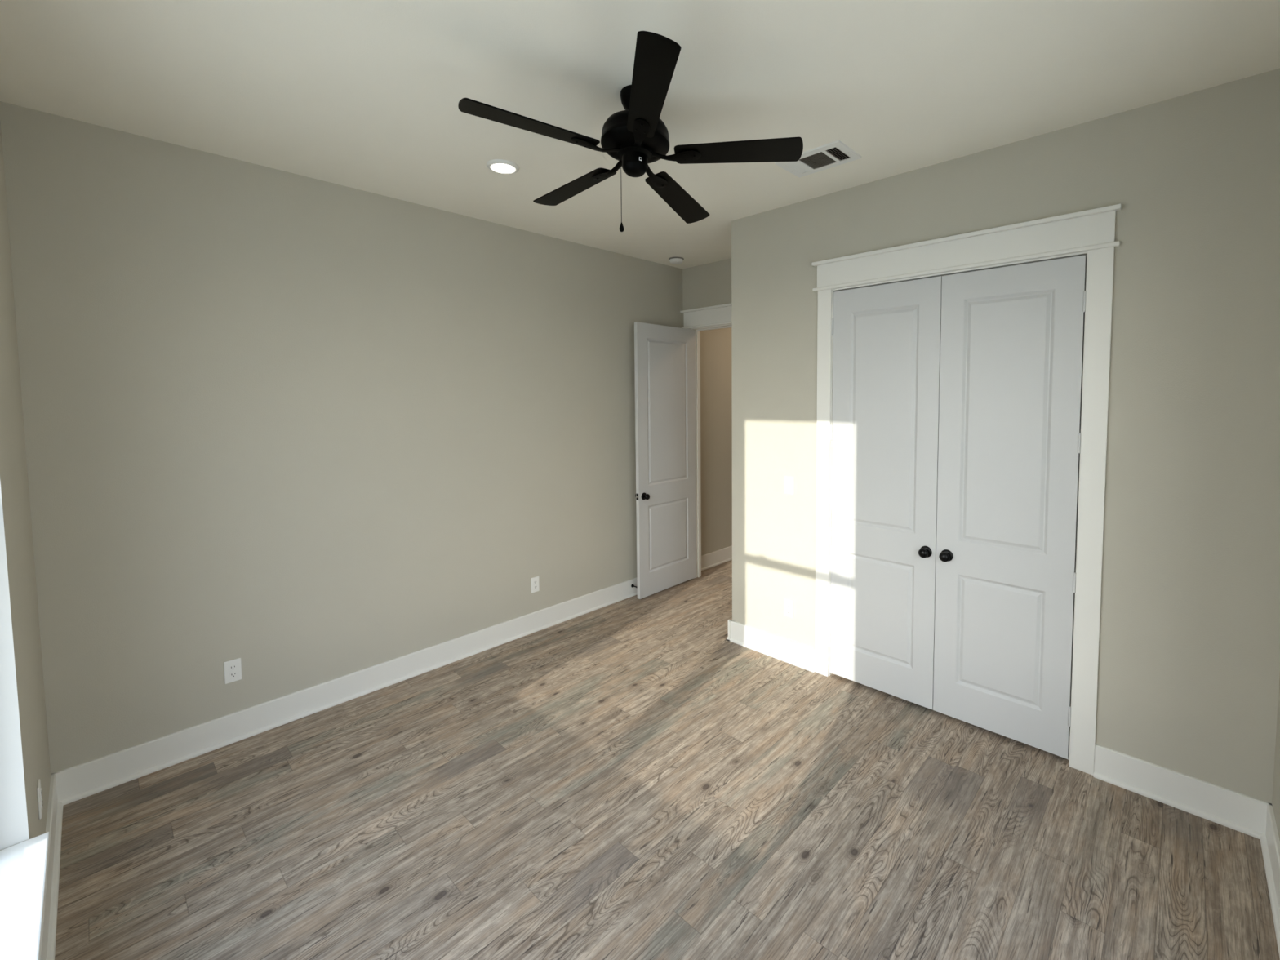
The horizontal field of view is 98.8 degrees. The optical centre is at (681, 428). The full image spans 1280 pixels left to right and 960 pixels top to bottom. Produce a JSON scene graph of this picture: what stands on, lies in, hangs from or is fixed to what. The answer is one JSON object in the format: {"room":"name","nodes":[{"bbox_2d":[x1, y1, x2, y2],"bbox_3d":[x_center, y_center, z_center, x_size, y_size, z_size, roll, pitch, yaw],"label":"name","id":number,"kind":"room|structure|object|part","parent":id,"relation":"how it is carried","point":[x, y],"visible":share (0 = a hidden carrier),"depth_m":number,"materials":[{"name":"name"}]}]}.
{"room":"empty bedroom","nodes":[
{"label":"empty bedroom","id":0,"kind":"room"},
{"bbox_2d":[0,121,50,850],"bbox_3d":[-1.411,0.237,0.956,3.976,3.050,0.160,3,5,43],"label":"wall","id":1,"kind":"structure","parent":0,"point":[13,461],"depth_m":2.00,"materials":[{"name":"paint"}]},
{"bbox_2d":[0,480,29,849],"bbox_3d":[-1.375,0.265,0.925,1.944,2.097,0.160,3,5,43],"label":"window","id":2,"kind":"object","parent":1,"relation":"attached to","point":[14,827],"visible":1,"depth_m":1.66,"materials":[{"name":"paint"}]},
{"bbox_2d":[0,831,49,959],"bbox_3d":[-1.350,1.320,1.006,1.938,0.020,0.192,3,5,43],"label":"window sill","id":3,"kind":"structure","parent":1,"relation":"attached to","point":[24,864],"depth_m":1.50,"materials":[{"name":"paint"}]},
{"bbox_2d":[36,778,42,819],"bbox_3d":[-2.318,1.338,1.979,0.072,0.118,0.009,3,5,43],"label":"electrical outlet","id":4,"kind":"object","parent":1,"relation":"attached to","point":[38,785],"visible":1,"depth_m":1.96,"materials":[{"name":"white plastic"}]},
{"bbox_2d":[40,773,62,959],"bbox_3d":[-1.336,1.681,1.111,3.976,0.148,0.030,3,5,43],"label":"baseboard","id":5,"kind":"structure","parent":1,"relation":"attached to","point":[55,809],"depth_m":2.03,"materials":[{"name":"paint"}]},
{"bbox_2d":[0,101,732,773],"bbox_3d":[-0.340,-0.016,5.133,0.115,3.050,7.770,3,5,43],"label":"wall","id":6,"kind":"structure","parent":0,"point":[308,432],"depth_m":3.04,"materials":[{"name":"paint"}]},
{"bbox_2d":[223,657,242,684],"bbox_3d":[-2.372,1.282,2.896,0.009,0.118,0.072,3,5,43],"label":"electrical outlet","id":7,"kind":"object","parent":6,"relation":"attached to","point":[232,668],"visible":1,"depth_m":2.89,"materials":[{"name":"white plastic"}]},
{"bbox_2d":[228,664,237,671],"bbox_3d":[-2.370,1.262,2.893,0.002,0.028,0.034,3,5,43],"label":"receptacle","id":8,"kind":"object","parent":7,"relation":"attached to","point":[231,667],"depth_m":2.89,"materials":[{"name":"white plastic"}]},
{"bbox_2d":[229,671,237,677],"bbox_3d":[-2.370,1.301,2.895,0.002,0.028,0.034,3,5,43],"label":"receptacle","id":9,"kind":"object","parent":7,"relation":"attached to","point":[232,674],"depth_m":2.89,"materials":[{"name":"white plastic"}]},
{"bbox_2d":[50,577,637,805],"bbox_3d":[-1.379,1.513,3.973,0.030,0.148,4.193,3,5,43],"label":"baseboard","id":10,"kind":"structure","parent":6,"relation":"attached to","point":[80,781],"depth_m":3.11,"materials":[{"name":"paint"}]},
{"bbox_2d":[530,576,539,593],"bbox_3d":[-1.133,1.208,4.241,0.009,0.118,0.072,3,5,43],"label":"electrical outlet","id":11,"kind":"object","parent":6,"relation":"attached to","point":[535,581],"visible":1,"depth_m":4.24,"materials":[{"name":"white plastic"}]},
{"bbox_2d":[0,0,1279,269],"bbox_3d":[1.171,-1.542,3.641,4.251,0.150,7.770,3,5,43],"label":"ceiling","id":12,"kind":"structure","parent":0,"point":[362,95],"depth_m":2.14,"materials":[{"name":"paint"}]},
{"bbox_2d":[486,159,519,173],"bbox_3d":[-0.959,-1.401,2.941,0.168,0.019,0.168,3,5,43],"label":"recessed light","id":13,"kind":"object","parent":12,"relation":"in","point":[500,166],"visible":1,"depth_m":2.91,"materials":[{"name":"white plastic"}]},
{"bbox_2d":[457,31,803,231],"bbox_3d":[-0.139,-1.081,2.233,1.243,0.586,1.289,0,3,7],"label":"ceiling fan","id":14,"kind":"object","parent":12,"relation":"hanging from","point":[636,136],"visible":1,"depth_m":2.15,"materials":[{"name":"black metal"}]},
{"bbox_3d":[-0.555,-1.127,2.033,0.507,0.052,0.131,-2,4,-28],"label":"blade","id":15,"kind":"part","parent":14,"relation":"part of","materials":[{"name":"black wood"}]},
{"bbox_3d":[-0.496,-1.108,2.523,0.508,0.030,0.130,-1,-3,43],"label":"blade","id":16,"kind":"part","parent":14,"relation":"part of","materials":[{"name":"black wood"}]},
{"bbox_3d":[-0.335,-1.111,2.159,0.207,0.026,0.060,-2,4,-29],"label":"blade arm","id":17,"kind":"part","parent":14,"relation":"part of","materials":[{"name":"black metal"}]},
{"bbox_3d":[-0.310,-1.107,2.351,0.206,0.032,0.060,-1,-3,43],"label":"blade arm","id":18,"kind":"part","parent":14,"relation":"part of","materials":[{"name":"black metal"}]},
{"bbox_3d":[-0.239,-0.924,2.174,0.003,0.228,0.003,1,4,20],"label":"pull chain","id":19,"kind":"part","parent":14,"relation":"part of","materials":[{"name":"black metal"}]},
{"bbox_3d":[-0.238,-0.803,2.182,0.019,0.039,0.019,-1,-3,43],"label":"pull knob","id":20,"kind":"part","parent":14,"relation":"part of","materials":[{"name":"black metal"}]},
{"bbox_3d":[-0.160,-1.110,2.076,0.059,0.028,0.207,-1,3,-11],"label":"blade arm","id":21,"kind":"part","parent":14,"relation":"part of","materials":[{"name":"black metal"}]},
{"bbox_3d":[-0.105,-1.125,1.827,0.129,0.073,0.506,-1,3,-10],"label":"blade","id":22,"kind":"part","parent":14,"relation":"part of","materials":[{"name":"black wood"}]},
{"bbox_3d":[-0.118,-1.105,2.386,0.059,0.045,0.204,1,4,24],"label":"blade arm","id":23,"kind":"part","parent":14,"relation":"part of","materials":[{"name":"black metal"}]},
{"bbox_3d":[-0.027,-1.107,2.215,0.206,0.036,0.058,0,3,7],"label":"blade arm","id":24,"kind":"part","parent":14,"relation":"part of","materials":[{"name":"black metal"}]},
{"bbox_3d":[-0.019,-1.094,2.620,0.255,0.030,0.503,-1,-3,43],"label":"blade","id":25,"kind":"part","parent":14,"relation":"part of","materials":[{"name":"black wood"}]},
{"bbox_3d":[0.226,-1.102,2.186,0.508,0.045,0.127,0,3,7],"label":"blade","id":26,"kind":"part","parent":14,"relation":"part of","materials":[{"name":"black wood"}]},
{"bbox_2d":[668,257,684,264],"bbox_3d":[-0.048,-1.514,4.944,0.136,0.041,0.136,3,5,43],"label":"smoke detector","id":27,"kind":"object","parent":12,"relation":"attached to","point":[676,260],"visible":1,"depth_m":4.90,"materials":[{"name":"grey plastic"}]},
{"bbox_2d":[774,139,861,177],"bbox_3d":[0.717,-1.413,2.885,0.368,0.011,0.254,3,5,43],"label":"ceiling vent","id":28,"kind":"object","parent":12,"relation":"in","point":[834,153],"visible":0.95,"depth_m":2.88,"materials":[{"name":"white plastic"}]},
{"bbox_2d":[54,560,1279,959],"bbox_3d":[1.193,1.638,3.828,4.251,0.120,7.770,3,5,43],"label":"floor","id":29,"kind":"structure","parent":0,"point":[628,779],"depth_m":2.27,"materials":[{"name":"brown wood"}]},
{"bbox_2d":[682,258,731,327],"bbox_3d":[1.521,0.030,4.136,3.976,3.050,0.115,3,5,43],"label":"wall","id":30,"kind":"structure","parent":0,"point":[707,285],"depth_m":5.15,"materials":[{"name":"paint"}]},
{"bbox_2d":[634,321,696,599],"bbox_3d":[-0.132,0.278,5.096,0.157,2.439,0.802,3,4,41],"label":"door","id":31,"kind":"structure","parent":30,"relation":"in","point":[664,356],"depth_m":5.04,"materials":[{"name":"paint"}]},
{"bbox_3d":[-0.324,0.600,4.846,0.027,0.065,0.065,3,4,41],"label":"knob","id":32,"kind":"part","parent":31,"relation":"part of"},
{"bbox_3d":[-0.301,0.601,4.826,0.035,0.053,0.053,3,4,41],"label":"handle","id":33,"kind":"part","parent":31,"relation":"part of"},
{"bbox_2d":[680,302,731,578],"bbox_3d":[0.439,0.184,5.117,1.062,2.642,0.155,3,5,43],"label":"door frame","id":34,"kind":"structure","parent":30,"relation":"attached to","point":[698,476],"depth_m":5.35,"materials":[{"name":"paint"}]},
{"bbox_2d":[731,217,744,624],"bbox_3d":[0.693,0.029,4.248,0.115,3.050,0.842,3,5,43],"label":"wall","id":35,"kind":"structure","parent":0,"point":[737,225],"depth_m":3.93,"materials":[{"name":"paint"}]},
{"bbox_2d":[726,619,814,672],"bbox_3d":[0.894,1.488,4.138,0.721,0.148,0.872,3,5,43],"label":"baseboard","id":36,"kind":"structure","parent":35,"relation":"attached to","point":[801,655],"depth_m":3.81,"materials":[{"name":"paint"}]},
{"bbox_2d":[744,68,1279,804],"bbox_3d":[1.452,0.093,3.058,2.616,3.050,0.115,3,5,43],"label":"wall","id":37,"kind":"structure","parent":0,"point":[1188,669],"depth_m":2.40,"materials":[{"name":"paint"}]},
{"bbox_2d":[784,598,793,617],"bbox_3d":[0.727,1.219,3.715,0.072,0.118,0.009,3,5,43],"label":"electrical outlet","id":38,"kind":"object","parent":37,"relation":"attached to","point":[788,604],"visible":1,"depth_m":3.71,"materials":[{"name":"white plastic"}]},
{"bbox_2d":[784,475,794,494],"bbox_3d":[0.719,0.380,3.667,0.072,0.118,0.010,3,5,43],"label":"light switch","id":39,"kind":"object","parent":37,"relation":"attached to","point":[788,481],"visible":1,"depth_m":3.66,"materials":[{"name":"white plastic"}]},
{"bbox_2d":[828,275,942,709],"bbox_3d":[1.169,0.374,3.241,0.641,2.424,0.096,3,5,43],"label":"door","id":40,"kind":"structure","parent":37,"relation":"in","point":[884,429],"depth_m":3.23,"materials":[{"name":"paint"}]},
{"bbox_3d":[1.348,0.695,3.055,0.053,0.053,0.035,3,5,43],"label":"handle","id":41,"kind":"part","parent":40,"relation":"part of","materials":[{"name":"black metal"}]},
{"bbox_3d":[1.368,0.694,3.077,0.065,0.065,0.027,3,5,43],"label":"knob","id":42,"kind":"part","parent":40,"relation":"part of","materials":[{"name":"black metal"}]},
{"bbox_2d":[811,204,1121,775],"bbox_3d":[1.437,0.298,3.058,1.520,2.642,0.155,3,5,43],"label":"door frame","id":43,"kind":"structure","parent":37,"relation":"attached to","point":[1092,231],"depth_m":2.62,"materials":[{"name":"paint"}]},
{"bbox_3d":[0.904,0.365,3.490,0.092,2.464,0.018,3,5,43],"label":"leg","id":44,"kind":"part","parent":43,"relation":"part of","materials":[{"name":"paint"}]},
{"bbox_3d":[1.915,0.413,2.561,0.096,2.464,0.018,3,5,43],"label":"leg","id":45,"kind":"part","parent":43,"relation":"part of","materials":[{"name":"paint"}]},
{"bbox_2d":[933,255,1086,759],"bbox_3d":[1.642,0.396,2.806,0.639,2.424,0.096,3,5,43],"label":"door","id":46,"kind":"structure","parent":37,"relation":"in","point":[1012,337],"depth_m":2.79,"materials":[{"name":"paint"}]},
{"bbox_3d":[1.430,0.699,2.980,0.053,0.053,0.035,3,5,43],"label":"handle","id":47,"kind":"part","parent":46,"relation":"part of","materials":[{"name":"black metal"}]},
{"bbox_3d":[1.450,0.698,3.002,0.065,0.065,0.027,3,5,43],"label":"knob","id":48,"kind":"part","parent":46,"relation":"part of","materials":[{"name":"black metal"}]},
{"bbox_2d":[1093,743,1271,839],"bbox_3d":[2.165,1.581,2.398,0.572,0.148,0.030,3,5,43],"label":"baseboard","id":49,"kind":"structure","parent":37,"relation":"attached to","point":[1242,813],"depth_m":2.38,"materials":[{"name":"paint"}]},
{"bbox_2d":[1271,675,1279,839],"bbox_3d":[1.531,0.208,1.097,0.160,3.050,4.353,3,5,43],"label":"wall","id":50,"kind":"structure","parent":0,"point":[1276,788],"depth_m":2.14,"materials":[{"name":"paint"}]},
{"bbox_2d":[1260,803,1279,958],"bbox_3d":[1.240,1.669,0.996,0.030,0.148,3.351,3,5,43],"label":"baseboard","id":51,"kind":"structure","parent":50,"relation":"attached to","point":[1270,842],"depth_m":2.02,"materials":[{"name":"paint"}]},
{"bbox_3d":[1.942,-0.086,6.067,1.976,3.050,3.302,3,5,43],"label":"wall","id":52,"kind":"structure","parent":0,"visible":0},
{"bbox_2d":[701,545,732,571],"bbox_3d":[1.871,1.363,6.149,1.861,0.148,3.187,3,5,43],"label":"baseboard","id":53,"kind":"structure","parent":52,"relation":"attached to","point":[714,558],"depth_m":5.87,"materials":[{"name":"paint"}]}
]}

